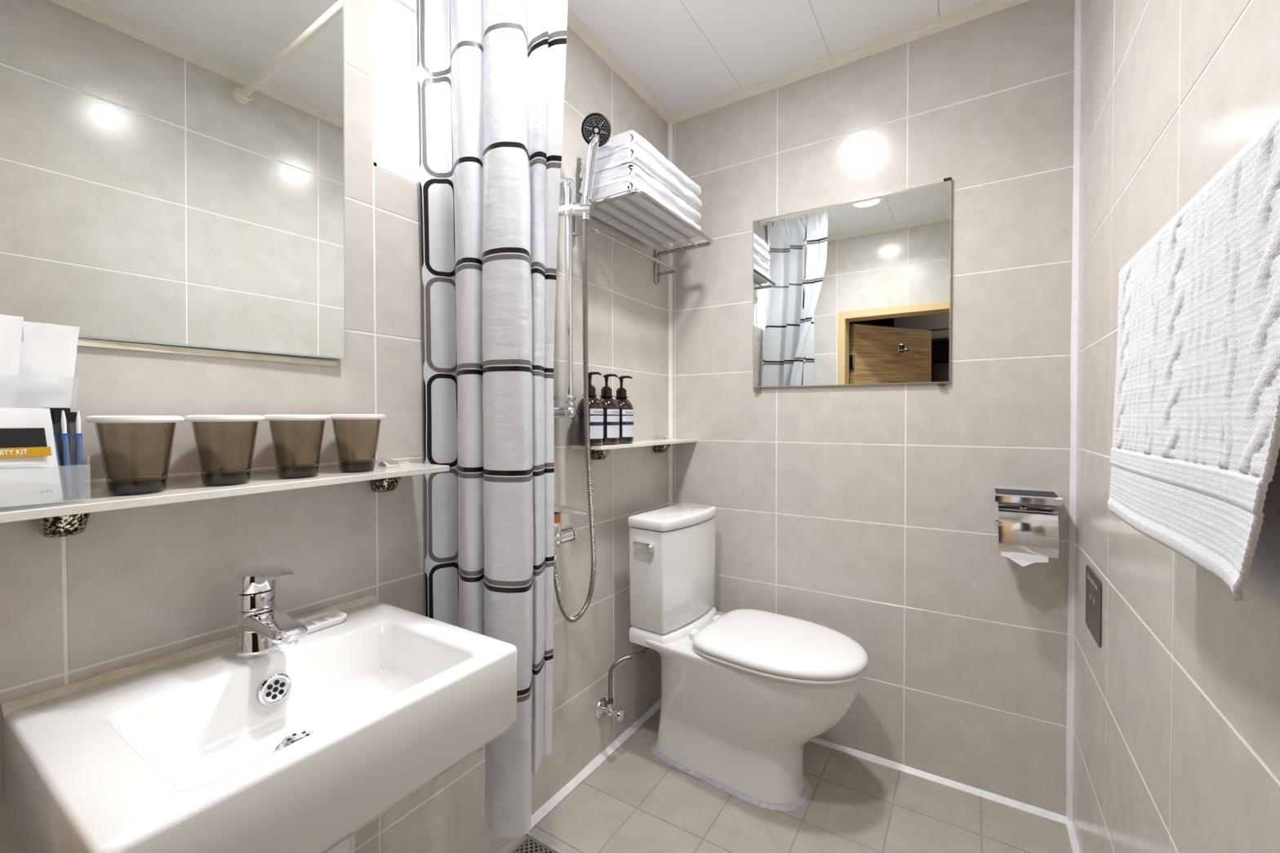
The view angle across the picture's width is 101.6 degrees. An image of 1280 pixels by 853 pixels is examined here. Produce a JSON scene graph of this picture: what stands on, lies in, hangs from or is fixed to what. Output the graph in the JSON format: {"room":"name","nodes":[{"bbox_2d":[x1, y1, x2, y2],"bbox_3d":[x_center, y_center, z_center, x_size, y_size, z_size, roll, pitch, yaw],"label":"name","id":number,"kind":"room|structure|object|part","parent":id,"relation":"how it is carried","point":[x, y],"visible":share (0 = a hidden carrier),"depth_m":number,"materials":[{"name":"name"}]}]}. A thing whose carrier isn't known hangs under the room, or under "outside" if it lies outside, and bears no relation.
{"room":"hotel bathroom","nodes":[
{"label":"hotel bathroom","id":0,"kind":"room"},
{"bbox_2d":[0,0,668,852],"bbox_3d":[-0.407,-0.054,1.351,0.140,2.350,1.940,0,1,32],"label":"wall","id":1,"kind":"structure","parent":0,"point":[139,585],"depth_m":1.00,"materials":[{"name":"white tile"}]},
{"bbox_2d":[0,0,345,366],"bbox_3d":[-0.674,-0.514,0.770,0.027,0.812,0.461,0,1,32],"label":"wall mirror","id":2,"kind":"object","parent":1,"relation":"attached to","point":[172,171],"visible":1,"depth_m":0.77,"materials":[{"name":"silver glass"}]},
{"bbox_2d":[0,458,449,537],"bbox_3d":[-0.591,0.102,0.811,0.128,0.063,0.606,0,2,32],"label":"wall shelf","id":3,"kind":"object","parent":1,"relation":"attached to","point":[66,517],"visible":0.74,"depth_m":0.70,"materials":[{"name":"beige stone"}]},
{"bbox_2d":[84,415,184,495],"bbox_3d":[-0.665,0.037,0.691,0.094,0.102,0.094,0,1,32],"label":"tumbler","id":4,"kind":"object","parent":3,"relation":"on","point":[143,485],"visible":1,"depth_m":0.67,"materials":[{"name":"brown plastic"}]},
{"bbox_3d":[-0.665,-0.010,0.690,0.094,0.010,0.094,0,1,32],"label":"lid","id":5,"kind":"part","parent":4,"relation":"part of","materials":[{"name":"white plastic"}]},
{"bbox_3d":[-0.665,0.078,0.692,0.054,0.014,0.054,0,1,32],"label":"glass","id":6,"kind":"part","parent":4,"relation":"part of","materials":[{"name":"black glass"}]},
{"bbox_2d":[183,414,265,486],"bbox_3d":[-0.613,0.034,0.773,0.094,0.102,0.094,0,1,-8],"label":"tumbler","id":7,"kind":"object","parent":3,"relation":"on","point":[222,477],"visible":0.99,"depth_m":0.75,"materials":[{"name":"brown plastic"}]},
{"bbox_3d":[-0.613,-0.012,0.772,0.094,0.010,0.094,0,1,-8],"label":"lid","id":8,"kind":"part","parent":7,"relation":"part of","materials":[{"name":"white plastic"}]},
{"bbox_3d":[-0.613,0.076,0.774,0.054,0.014,0.054,0,1,-8],"label":"glass","id":9,"kind":"part","parent":7,"relation":"part of","materials":[{"name":"black"}]},
{"bbox_2d":[262,414,331,478],"bbox_3d":[-0.560,0.032,0.856,0.094,0.102,0.094,1,1,42],"label":"tumbler","id":10,"kind":"object","parent":3,"relation":"on","point":[294,471],"visible":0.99,"depth_m":0.83,"materials":[{"name":"brown plastic"}]},
{"bbox_3d":[-0.561,-0.015,0.855,0.094,0.010,0.094,1,1,42],"label":"lid","id":11,"kind":"part","parent":10,"relation":"part of","materials":[{"name":"white plastic"}]},
{"bbox_3d":[-0.560,0.073,0.856,0.054,0.014,0.054,1,1,42],"label":"glass","id":12,"kind":"part","parent":10,"relation":"part of","materials":[{"name":"black glass"}]},
{"bbox_2d":[328,413,386,472],"bbox_3d":[-0.508,0.029,0.938,0.094,0.102,0.094,0,1,2],"label":"tumbler","id":13,"kind":"object","parent":3,"relation":"on","point":[356,465],"visible":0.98,"depth_m":0.92,"materials":[{"name":"brown glass"}]},
{"bbox_3d":[-0.508,0.070,0.939,0.054,0.014,0.054,0,1,2],"label":"glass","id":14,"kind":"part","parent":13,"relation":"part of","materials":[{"name":"black glass"}]},
{"bbox_3d":[-0.508,-0.017,0.937,0.094,0.010,0.094,0,1,2],"label":"lid","id":15,"kind":"part","parent":13,"relation":"part of","materials":[{"name":"white plastic"}]},
{"bbox_3d":[-0.713,0.047,0.596,0.092,0.085,0.103,0,1,32],"label":"acrylic tray","id":16,"kind":"object","parent":3,"relation":"on","visible":0},
{"bbox_2d":[0,314,23,408],"bbox_3d":[-0.741,-0.020,0.567,0.011,0.215,0.097,0,1,32],"label":"sachet","id":17,"kind":"object","parent":16,"relation":"in","point":[11,326],"visible":0.62,"depth_m":0.60,"materials":[{"name":"white paper"}]},
{"bbox_2d":[0,408,62,506],"bbox_3d":[-0.701,0.034,0.550,0.015,0.108,0.124,0,1,32],"label":"amenity kit","id":18,"kind":"object","parent":16,"relation":"in","point":[29,474],"visible":1,"depth_m":0.58,"materials":[{"name":"white paper"}]},
{"bbox_2d":[14,321,79,408],"bbox_3d":[-0.722,-0.019,0.616,0.009,0.211,0.089,0,1,32],"label":"paper sheet","id":19,"kind":"object","parent":16,"relation":"in","point":[48,352],"visible":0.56,"depth_m":0.63,"materials":[{"name":"white paper"}]},
{"bbox_2d":[43,407,70,433],"bbox_3d":[-0.683,0.032,0.612,0.004,0.108,0.021,0,1,32],"label":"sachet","id":20,"kind":"object","parent":16,"relation":"in","point":[51,410],"visible":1,"depth_m":0.61,"materials":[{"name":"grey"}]},
{"bbox_2d":[51,420,64,496],"bbox_3d":[-0.675,0.031,0.602,0.014,0.100,0.006,-1,1,-27],"label":"pack","id":21,"kind":"object","parent":16,"relation":"in","point":[55,445],"visible":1,"depth_m":0.60,"materials":[{"name":"blue"}]},
{"bbox_3d":[-0.674,0.046,0.603,0.006,0.071,0.007,-4,2,32],"label":"handle","id":22,"kind":"part","parent":21,"relation":"part of","materials":[{"name":"blue"}]},
{"bbox_2d":[60,410,71,496],"bbox_3d":[-0.670,0.031,0.609,0.010,0.100,0.007,0,1,15],"label":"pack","id":23,"kind":"object","parent":16,"relation":"in","point":[64,436],"visible":1,"depth_m":0.61,"materials":[{"name":"blue plastic"}]},
{"bbox_3d":[-0.669,0.046,0.610,0.006,0.071,0.007,-4,-1,32],"label":"handle","id":24,"kind":"part","parent":23,"relation":"part of","materials":[{"name":"blue plastic"}]},
{"bbox_2d":[53,412,80,500],"bbox_3d":[-0.674,0.035,0.615,0.004,0.103,0.021,0,1,32],"label":"sachet","id":25,"kind":"object","parent":16,"relation":"in","point":[70,416],"visible":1,"depth_m":0.61,"materials":[{"name":"grey"}]},
{"bbox_2d":[74,410,83,495],"bbox_3d":[-0.664,0.031,0.618,0.010,0.100,0.006,0,1,32],"label":"pack","id":26,"kind":"object","parent":16,"relation":"in","point":[77,436],"visible":1,"depth_m":0.62,"materials":[{"name":"blue"}]},
{"bbox_3d":[-0.664,0.046,0.618,0.006,0.071,0.008,-4,-4,32],"label":"handle","id":27,"kind":"part","parent":26,"relation":"part of","materials":[{"name":"blue plastic"}]},
{"bbox_2d":[0,594,516,852],"bbox_3d":[-0.483,0.706,0.734,0.401,0.744,0.471,0,1,32],"label":"sink","id":28,"kind":"object","parent":1,"relation":"attached to","point":[300,748],"visible":0.98,"depth_m":0.65,"materials":[{"name":"white ceramic"}]},
{"bbox_2d":[233,565,307,658],"bbox_3d":[-0.552,0.278,0.780,0.145,0.130,0.062,0,1,32],"label":"faucet","id":29,"kind":"object","parent":28,"relation":"on","point":[262,629],"visible":1,"depth_m":0.78,"materials":[{"name":"silver metal"}]},
{"bbox_3d":[-0.591,0.234,0.804,0.053,0.034,0.052,0,1,32],"label":"lever","id":30,"kind":"part","parent":29,"relation":"part of","materials":[{"name":"silver metal"}]},
{"bbox_3d":[-0.562,0.223,0.785,0.104,0.020,0.048,0,1,32],"label":"lever blade","id":31,"kind":"part","parent":29,"relation":"part of","materials":[{"name":"silver metal"}]},
{"bbox_3d":[-0.540,0.299,0.772,0.117,0.038,0.047,0,1,32],"label":"spout","id":32,"kind":"part","parent":29,"relation":"part of","materials":[{"name":"silver metal"}]},
{"bbox_2d":[296,609,346,634],"bbox_3d":[-0.562,0.336,0.885,0.058,0.011,0.113,0,1,32],"label":"soap dish","id":33,"kind":"object","parent":28,"relation":"on","point":[326,619],"visible":0.61,"depth_m":0.90,"materials":[{"name":"white ceramic"}]},
{"bbox_2d":[372,0,419,184],"bbox_3d":[-0.473,-0.753,1.238,0.140,0.469,0.414,0,1,32],"label":"window","id":34,"kind":"structure","parent":1,"relation":"in","point":[394,58],"depth_m":1.16,"materials":[{"name":"white glass"}]},
{"bbox_3d":[-0.503,-0.866,1.255,0.004,0.152,0.322,0,1,32],"label":"pane","id":35,"kind":"part","parent":34,"relation":"part of","materials":[{"name":"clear glass"}]},
{"bbox_3d":[-0.486,-0.664,1.247,0.016,0.239,0.362,0,1,32],"label":"sash","id":36,"kind":"part","parent":34,"relation":"part of","materials":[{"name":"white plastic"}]},
{"bbox_3d":[-0.486,-0.664,1.247,0.004,0.199,0.322,0,1,32],"label":"pane","id":37,"kind":"part","parent":34,"relation":"part of","materials":[{"name":"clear glass"}]},
{"bbox_3d":[-0.503,-0.866,1.255,0.016,0.192,0.362,0,1,32],"label":"sash","id":38,"kind":"part","parent":34,"relation":"part of","materials":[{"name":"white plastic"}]},
{"bbox_3d":[-0.494,-0.753,1.251,0.050,0.457,0.402,0,1,32],"label":"frame","id":39,"kind":"part","parent":34,"relation":"part of","materials":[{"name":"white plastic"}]},
{"bbox_2d":[554,504,586,561],"bbox_3d":[-0.223,0.276,1.373,0.150,0.140,0.171,0,1,32],"label":"shower mixer","id":40,"kind":"object","parent":1,"relation":"attached to","point":[567,534],"visible":0.38,"depth_m":1.36,"materials":[{"name":"silver metal"}]},
{"bbox_2d":[554,546,557,561],"bbox_3d":[-0.226,0.330,1.347,0.024,0.034,0.024,0,1,32],"label":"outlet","id":41,"kind":"object","parent":40,"relation":"attached to","point":[555,548],"depth_m":1.34,"materials":[{"name":"silver metal"}]},
{"bbox_3d":[-0.200,0.218,1.367,0.118,0.025,0.048,0,1,0],"label":"lever","id":42,"kind":"part","parent":40,"relation":"part of","materials":[{"name":"silver metal"}]},
{"bbox_2d":[553,219,595,622],"bbox_3d":[-0.175,-0.018,1.402,0.025,1.089,0.172,1,1,37],"label":"shower hose","id":43,"kind":"object","parent":40,"relation":"attached to","point":[584,247],"visible":0.99,"depth_m":1.43,"materials":[{"name":"silver metal"}]},
{"bbox_2d":[553,176,594,418],"bbox_3d":[-0.201,-0.355,1.429,0.138,0.668,0.077,0,1,16],"label":"slide bar","id":44,"kind":"object","parent":1,"relation":"attached to","point":[569,209],"visible":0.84,"depth_m":1.44,"materials":[{"name":"silver metal"}]},
{"bbox_2d":[580,111,612,221],"bbox_3d":[-0.119,-0.704,1.423,0.085,0.282,0.063,0,1,-10],"label":"shower","id":45,"kind":"object","parent":44,"relation":"on","point":[596,130],"visible":0.98,"depth_m":1.41,"materials":[{"name":"silver metal"}]},
{"bbox_3d":[-0.133,-0.678,1.421,0.052,0.229,0.032,0,1,-2],"label":"handle","id":46,"kind":"part","parent":45,"relation":"part of","materials":[{"name":"silver metal"}]},
{"bbox_2d":[528,698,661,830],"bbox_3d":[-0.087,1.056,1.723,0.018,0.018,0.800,0,1,32],"label":"baseboard","id":47,"kind":"structure","parent":1,"relation":"attached to","point":[599,759],"depth_m":1.62,"materials":[{"name":"white plastic"}]},
{"bbox_2d":[595,697,624,721],"bbox_3d":[-0.091,0.899,1.655,0.080,0.071,0.062,0,1,32],"label":"angle valve","id":48,"kind":"object","parent":1,"relation":"attached to","point":[604,705],"visible":1,"depth_m":1.65,"materials":[{"name":"silver metal"}]},
{"bbox_2d":[608,646,648,699],"bbox_3d":[-0.029,0.789,1.683,0.155,0.149,0.029,-1,1,-29],"label":"supply hose","id":49,"kind":"object","parent":48,"relation":"attached to","point":[645,649],"visible":0.94,"depth_m":1.65,"materials":[{"name":"metal"}]},
{"bbox_2d":[567,6,672,124],"bbox_3d":[-0.339,-1.173,1.290,0.026,0.026,1.740,0,1,32],"label":"trim","id":50,"kind":"structure","parent":1,"relation":"attached to","point":[575,23],"depth_m":1.70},
{"bbox_2d":[568,435,697,459],"bbox_3d":[0.004,0.069,1.760,0.117,0.062,0.610,0,1,32],"label":"wall shelf","id":51,"kind":"object","parent":1,"relation":"attached to","point":[661,444],"visible":0.82,"depth_m":1.66,"materials":[{"name":"beige stone"}]},
{"bbox_2d":[576,372,603,445],"bbox_3d":[-0.144,-0.051,1.516,0.080,0.213,0.077,0,1,32],"label":"pump bottle","id":52,"kind":"object","parent":51,"relation":"on","point":[596,408],"visible":0.91,"depth_m":1.49,"materials":[{"name":"brown plastic"}]},
{"bbox_3d":[-0.146,-0.135,1.516,0.014,0.033,0.014,0,1,32],"label":"pump stem","id":53,"kind":"part","parent":52,"relation":"part of","materials":[{"name":"black plastic"}]},
{"bbox_2d":[599,373,619,444],"bbox_3d":[-0.100,-0.052,1.586,0.080,0.213,0.077,0,1,32],"label":"pump bottle","id":54,"kind":"object","parent":51,"relation":"on","point":[611,407],"visible":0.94,"depth_m":1.56,"materials":[{"name":"brown plastic"}]},
{"bbox_3d":[-0.102,-0.136,1.585,0.014,0.033,0.014,0,1,32],"label":"pump stem","id":55,"kind":"part","parent":54,"relation":"part of","materials":[{"name":"black plastic"}]},
{"bbox_2d":[614,375,633,444],"bbox_3d":[-0.058,-0.053,1.653,0.080,0.213,0.077,0,1,32],"label":"pump bottle","id":56,"kind":"object","parent":51,"relation":"on","point":[625,406],"visible":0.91,"depth_m":1.62,"materials":[{"name":"brown plastic"}]},
{"bbox_3d":[-0.059,-0.138,1.653,0.014,0.033,0.014,0,1,32],"label":"pump stem","id":57,"kind":"part","parent":56,"relation":"part of","materials":[{"name":"black plastic"}]},
{"bbox_2d":[573,189,713,284],"bbox_3d":[0.029,-0.592,1.674,0.243,0.130,0.522,0,1,32],"label":"towel rack","id":58,"kind":"object","parent":1,"relation":"attached to","point":[622,195],"visible":0.94,"depth_m":1.62,"materials":[{"name":"silver metal"}]},
{"bbox_3d":[-0.201,-0.589,1.527,0.011,0.130,0.028,0,1,32],"label":"wall plate","id":59,"kind":"part","parent":58,"relation":"part of","materials":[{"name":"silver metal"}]},
{"bbox_2d":[579,177,701,246],"bbox_3d":[0.016,-0.668,1.660,0.203,0.046,0.417,0,1,32],"label":"folded towel","id":60,"kind":"object","parent":58,"relation":"on","point":[629,184],"visible":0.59,"depth_m":1.60,"materials":[{"name":"white fabric"}]},
{"bbox_2d":[579,162,701,224],"bbox_3d":[0.016,-0.714,1.662,0.200,0.047,0.419,0,1,32],"label":"folded towel","id":61,"kind":"object","parent":60,"relation":"on","point":[627,171],"visible":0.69,"depth_m":1.51,"materials":[{"name":"white fabric"}]},
{"bbox_2d":[579,144,702,211],"bbox_3d":[0.018,-0.759,1.663,0.203,0.047,0.422,0,1,32],"label":"folded towel","id":62,"kind":"object","parent":61,"relation":"on","point":[629,153],"visible":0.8,"depth_m":1.51,"materials":[{"name":"white fabric"}]},
{"bbox_2d":[580,129,701,197],"bbox_3d":[0.019,-0.804,1.667,0.200,0.047,0.419,0,1,32],"label":"folded towel","id":63,"kind":"object","parent":62,"relation":"on","point":[630,137],"visible":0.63,"depth_m":1.51,"materials":[{"name":"white fabric"}]},
{"bbox_3d":[0.034,-0.638,1.670,0.232,0.015,0.509,0,1,32],"label":"frame","id":64,"kind":"part","parent":58,"relation":"part of","materials":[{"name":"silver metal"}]},
{"bbox_3d":[0.064,-0.596,1.944,0.011,0.130,0.028,0,1,32],"label":"wall plate","id":65,"kind":"part","parent":58,"relation":"part of","materials":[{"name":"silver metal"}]},
{"bbox_2d":[567,0,986,112],"bbox_3d":[0.145,-1.207,0.924,1.234,0.050,1.840,0,1,32],"label":"ceiling","id":66,"kind":"structure","parent":0,"point":[687,53],"depth_m":1.58,"materials":[{"name":"white"}]},
{"bbox_3d":[-0.221,-1.188,1.216,0.303,0.004,1.740,0,1,32],"label":"panel","id":67,"kind":"part","parent":66,"relation":"part of","materials":[{"name":"white"}]},
{"bbox_3d":[0.035,-1.186,1.053,0.302,0.004,1.740,0,1,32],"label":"panel","id":68,"kind":"part","parent":66,"relation":"part of","materials":[{"name":"white"}]},
{"bbox_3d":[0.292,-1.184,0.890,0.304,0.004,1.740,0,1,32],"label":"panel","id":69,"kind":"part","parent":66,"relation":"part of","materials":[{"name":"white"}]},
{"bbox_3d":[0.557,-1.182,0.723,0.321,0.004,1.740,0,1,32],"label":"panel","id":70,"kind":"part","parent":66,"relation":"part of","materials":[{"name":"white"}]},
{"bbox_2d":[498,708,1072,852],"bbox_3d":[0.149,1.116,0.959,1.234,0.080,1.840,0,1,32],"label":"floor","id":71,"kind":"structure","parent":0,"point":[635,801],"depth_m":1.43,"materials":[{"name":"grey tile"}]},
{"bbox_2d":[511,831,565,852],"bbox_3d":[-0.270,1.071,1.268,0.162,0.004,0.160,0,1,32],"label":"floor drain","id":72,"kind":"object","parent":71,"relation":"on","point":[532,843],"visible":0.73,"depth_m":1.33,"materials":[{"name":"silver metal"}]},
{"bbox_3d":[-0.267,1.071,1.260,0.150,0.003,0.150,0,1,32],"label":"grate frame","id":73,"kind":"part","parent":72,"relation":"part of","materials":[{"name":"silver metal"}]},
{"bbox_2d":[627,502,868,811],"bbox_3d":[0.332,0.675,1.599,0.683,0.780,0.379,1,1,37],"label":"toilet","id":74,"kind":"object","parent":71,"relation":"on","point":[744,691],"visible":1,"depth_m":1.53,"materials":[{"name":"white ceramic"}]},
{"bbox_3d":[0.124,0.301,1.750,0.163,0.035,0.345,1,1,37],"label":"tank lid","id":75,"kind":"part","parent":74,"relation":"part of","materials":[{"name":"white ceramic"}]},
{"bbox_3d":[0.125,0.478,1.753,0.156,0.316,0.338,1,1,37],"label":"tank","id":76,"kind":"part","parent":74,"relation":"part of","materials":[{"name":"white ceramic"}]},
{"bbox_3d":[0.326,0.863,1.607,0.667,0.404,0.356,1,1,37],"label":"bowl","id":77,"kind":"part","parent":74,"relation":"part of","materials":[{"name":"white ceramic"}]},
{"bbox_3d":[0.417,0.653,1.536,0.468,0.013,0.374,1,1,37],"label":"seat","id":78,"kind":"part","parent":74,"relation":"part of","materials":[{"name":"white plastic"}]},
{"bbox_3d":[0.417,0.630,1.535,0.470,0.031,0.376,1,1,37],"label":"lid","id":79,"kind":"part","parent":74,"relation":"part of","materials":[{"name":"white plastic"}]},
{"bbox_2d":[672,0,1075,816],"bbox_3d":[0.666,-0.062,1.761,1.234,2.350,0.100,0,1,32],"label":"wall","id":80,"kind":"structure","parent":0,"point":[866,513],"depth_m":1.58,"materials":[{"name":"white tile"}]},
{"bbox_2d":[667,123,672,506],"bbox_3d":[0.120,-0.057,2.039,0.014,2.234,0.014,0,1,32],"label":"trim","id":81,"kind":"structure","parent":80,"relation":"attached to","point":[670,126],"depth_m":2.04,"materials":[{"name":"white plastic"}]},
{"bbox_2d":[670,0,1031,124],"bbox_3d":[0.630,-1.181,1.691,1.234,0.026,0.026,0,1,32],"label":"trim","id":82,"kind":"structure","parent":80,"relation":"attached to","point":[988,7],"depth_m":1.66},
{"bbox_2d":[752,177,951,391],"bbox_3d":[0.657,-0.426,1.692,0.603,0.607,0.013,0,1,32],"label":"wall mirror","id":83,"kind":"object","parent":80,"relation":"attached to","point":[858,291],"visible":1,"depth_m":1.67,"materials":[{"name":"silver glass"}]},
{"bbox_2d":[808,737,1069,824],"bbox_3d":[0.637,1.056,1.729,1.234,0.015,0.015,0,1,32],"label":"baseboard","id":84,"kind":"structure","parent":80,"relation":"attached to","point":[1026,807],"depth_m":1.55,"materials":[{"name":"white plastic"}]},
{"bbox_2d":[992,488,1062,558],"bbox_3d":[1.038,0.256,1.406,0.145,0.160,0.108,0,1,32],"label":"toilet paper holder","id":85,"kind":"object","parent":80,"relation":"attached to","point":[1028,521],"visible":1,"depth_m":1.37,"materials":[{"name":"silver metal"}]},
{"bbox_3d":[1.043,0.269,1.431,0.127,0.010,0.059,0,1,32],"label":"roll arm","id":86,"kind":"part","parent":85,"relation":"part of","materials":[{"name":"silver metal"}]},
{"bbox_2d":[1000,551,1048,566],"bbox_3d":[1.031,0.296,1.405,0.104,0.140,0.096,0,1,32],"label":"toilet paper roll","id":87,"kind":"object","parent":85,"relation":"in","point":[1023,559],"visible":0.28,"depth_m":1.37,"materials":[{"name":"white paper"}]},
{"bbox_2d":[994,488,1062,506],"bbox_3d":[1.042,0.190,1.408,0.142,0.024,0.099,0,1,32],"label":"tray","id":88,"kind":"object","parent":85,"relation":"on","point":[1004,497],"depth_m":1.38,"materials":[{"name":"silver metal"}]},
{"bbox_2d":[1066,0,1081,821],"bbox_3d":[1.151,-0.049,1.386,0.013,2.234,0.013,0,1,32],"label":"trim","id":89,"kind":"structure","parent":80,"relation":"attached to","point":[1077,87],"depth_m":1.39,"materials":[{"name":"white plastic"}]},
{"bbox_2d":[1072,0,1279,852],"bbox_3d":[0.745,-0.045,0.621,0.120,2.350,1.940,0,1,32],"label":"wall","id":90,"kind":"structure","parent":0,"point":[1176,709],"depth_m":0.79,"materials":[{"name":"white tile"}]},
{"bbox_2d":[1066,821,1080,852],"bbox_3d":[0.690,1.071,0.674,0.016,0.016,1.740,0,1,32],"label":"baseboard","id":91,"kind":"structure","parent":90,"relation":"attached to","point":[1071,831],"depth_m":1.35,"materials":[{"name":"white plastic"}]},
{"bbox_2d":[1085,564,1101,647],"bbox_3d":[1.019,0.399,1.175,0.002,0.142,0.164,0,1,32],"label":"notice sign","id":92,"kind":"object","parent":90,"relation":"attached to","point":[1093,584],"visible":1,"depth_m":1.17,"materials":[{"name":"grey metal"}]},
{"bbox_3d":[0.529,-0.198,0.451,0.064,0.034,0.619,0,1,32],"label":"towel bar","id":93,"kind":"object","parent":90,"relation":"attached to","visible":0},
{"bbox_2d":[1107,111,1279,613],"bbox_3d":[0.532,-0.039,0.504,0.055,0.356,0.458,0,1,32],"label":"hand towel","id":94,"kind":"object","parent":93,"relation":"hanging from","point":[1195,453],"visible":1,"depth_m":0.42,"materials":[{"name":"white fabric"}]},
{"bbox_3d":[0.075,-1.105,0.816,1.234,0.053,0.048,0,1,32],"label":"curtain rod","id":95,"kind":"object","parent":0,"visible":0},
{"bbox_2d":[416,0,568,838],"bbox_3d":[-0.270,-0.154,1.084,0.354,1.873,0.192,0,1,32],"label":"shower curtain","id":96,"kind":"object","parent":95,"relation":"hanging from","point":[491,73],"visible":0.92,"depth_m":1.03,"materials":[{"name":"white fabric"}]}
]}

